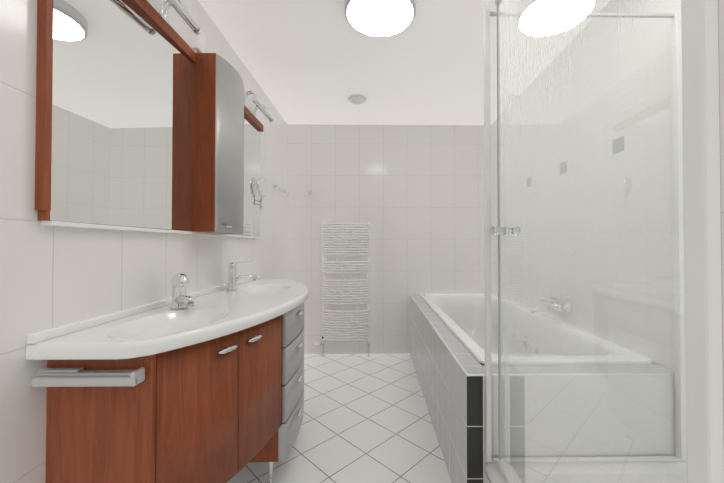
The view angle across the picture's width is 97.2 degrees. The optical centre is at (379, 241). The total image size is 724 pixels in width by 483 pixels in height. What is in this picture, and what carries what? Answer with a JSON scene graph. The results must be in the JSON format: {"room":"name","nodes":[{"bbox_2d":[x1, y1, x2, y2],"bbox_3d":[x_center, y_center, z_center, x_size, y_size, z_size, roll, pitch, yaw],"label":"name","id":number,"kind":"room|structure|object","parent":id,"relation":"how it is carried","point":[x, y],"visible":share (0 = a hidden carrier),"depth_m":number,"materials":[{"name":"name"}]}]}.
{"room":"bathroom","nodes":[
{"label":"bathroom","id":0,"kind":"room"},
{"bbox_2d":[0,0,287,482],"bbox_3d":[-0.992,-0.057,1.173,0.120,2.390,4.533,0,-1,-1],"label":"wall","id":1,"kind":"structure","parent":0,"point":[51,276],"depth_m":0.91,"materials":[{"name":"tile"}]},
{"bbox_2d":[35,0,226,235],"bbox_3d":[-0.846,-0.530,1.206,0.171,0.978,0.685,0,-1,-1],"label":"mirror","id":2,"kind":"object","parent":1,"relation":"attached to","point":[147,120],"depth_m":1.15,"materials":[{"name":"brown"}]},
{"bbox_2d":[227,62,254,237],"bbox_3d":[-0.853,-0.498,1.718,0.171,0.927,0.340,0,-1,-1],"label":"mirror","id":3,"kind":"object","parent":1,"relation":"attached to","point":[240,121],"depth_m":1.75,"materials":[{"name":"grey"}]},
{"bbox_2d":[257,176,266,209],"bbox_3d":[-0.914,-0.374,2.442,0.068,0.246,0.177,0,-1,-1],"label":"magnifying mirror","id":4,"kind":"object","parent":1,"relation":"attached to","point":[261,186],"visible":0.81,"depth_m":2.42,"materials":[{"name":"silver metal"}]},
{"bbox_2d":[251,94,272,237],"bbox_3d":[-0.859,-0.518,2.188,0.171,0.978,0.600,0,-1,-1],"label":"upper cabinet","id":5,"kind":"object","parent":1,"relation":"attached to","point":[255,172],"depth_m":2.38,"materials":[{"name":"brown"}]},
{"bbox_2d":[227,353,450,482],"bbox_3d":[0.134,1.188,1.172,2.372,0.100,4.533,0,-1,-1],"label":"floor","id":6,"kind":"structure","parent":0,"point":[366,419],"depth_m":1.94,"materials":[{"name":"tile"}]},
{"bbox_2d":[26,275,308,482],"bbox_3d":[-0.668,0.698,1.672,0.540,0.891,1.676,0,-1,-1],"label":"bathroom vanity","id":7,"kind":"object","parent":6,"relation":"on","point":[208,387],"visible":1,"depth_m":0.99,"materials":[{"name":"brown wood"}]},
{"bbox_2d":[170,273,194,308],"bbox_3d":[-0.802,0.202,1.308,0.118,0.144,0.092,0,-1,-1],"label":"faucet","id":8,"kind":"object","parent":7,"relation":"on","point":[180,282],"visible":1,"depth_m":1.30,"materials":[{"name":"silver metal"}]},
{"bbox_2d":[226,259,256,290],"bbox_3d":[-0.805,0.193,1.867,0.150,0.175,0.103,0,-1,-1],"label":"faucet","id":9,"kind":"object","parent":7,"relation":"on","point":[233,278],"visible":1,"depth_m":1.83,"materials":[{"name":"silver metal"}]},
{"bbox_2d":[410,293,674,482],"bbox_3d":[0.758,0.832,2.296,0.852,0.638,2.066,0,-1,-1],"label":"bathtub","id":10,"kind":"object","parent":6,"relation":"on","point":[447,342],"visible":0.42,"depth_m":1.36,"materials":[{"name":"grey tile"}]},
{"bbox_2d":[485,461,686,482],"bbox_3d":[0.806,0.992,0.844,0.794,0.284,0.830,0,-1,-1],"label":"shower tray","id":11,"kind":"object","parent":6,"relation":"on","point":[493,473],"visible":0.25,"depth_m":1.23,"materials":[{"name":"white ceramic"}]},
{"bbox_2d":[483,0,723,482],"bbox_3d":[0.808,-0.056,0.856,0.790,1.809,0.830,0,-1,-1],"label":"shower enclosure","id":12,"kind":"object","parent":11,"relation":"on","point":[696,273],"visible":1,"depth_m":0.74,"materials":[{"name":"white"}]},
{"bbox_2d":[288,124,483,353],"bbox_3d":[0.104,-0.030,3.393,2.130,2.390,0.120,0,-1,-1],"label":"wall","id":13,"kind":"structure","parent":0,"point":[412,196],"depth_m":3.34,"materials":[{"name":"tile"}]},
{"bbox_2d":[314,221,369,356],"bbox_3d":[-0.375,0.476,3.249,0.570,1.374,0.142,0,-1,-1],"label":"towel radiator","id":14,"kind":"object","parent":13,"relation":"attached to","point":[324,288],"visible":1,"depth_m":3.20,"materials":[{"name":"white metal"}]},
{"bbox_2d":[198,0,610,124],"bbox_3d":[0.134,-1.301,1.202,2.372,0.100,4.533,0,-1,-1],"label":"ceiling","id":15,"kind":"structure","parent":0,"point":[313,62],"depth_m":2.16,"materials":[{"name":"white paint"}]},
{"bbox_2d":[349,94,365,104],"bbox_3d":[-0.190,-1.214,2.741,0.151,0.035,0.151,0,-1,-1],"label":"ceiling vent","id":16,"kind":"object","parent":15,"relation":"in","point":[357,99],"visible":1,"depth_m":2.70,"materials":[{"name":"white plastic"}]},
{"bbox_2d":[345,0,415,36],"bbox_3d":[0.004,-1.207,1.663,0.370,0.076,0.370,0,-1,-1],"label":"ceiling lamp","id":17,"kind":"object","parent":15,"relation":"attached to","point":[379,18],"visible":1,"depth_m":1.66,"materials":[{"name":"white glass"}]},
{"bbox_2d":[490,0,680,370],"bbox_3d":[1.259,-0.056,1.202,0.122,2.390,4.533,0,-1,-1],"label":"wall","id":18,"kind":"structure","parent":0,"point":[493,137],"depth_m":1.70,"materials":[{"name":"tile"}]},
{"bbox_2d":[532,295,571,312],"bbox_3d":[1.086,0.412,2.078,0.203,0.128,0.214,0,-1,-1],"label":"mixer tap","id":19,"kind":"object","parent":18,"relation":"attached to","point":[549,304],"depth_m":2.06,"materials":[{"name":"silver metal"}]},
{"bbox_2d":[718,0,723,446],"bbox_3d":[0.527,-0.074,-0.244,0.120,2.390,1.360,0,-1,-1],"label":"wall","id":20,"kind":"structure","parent":0,"point":[720,2],"depth_m":0.43,"materials":[{"name":"tile"}]}
]}

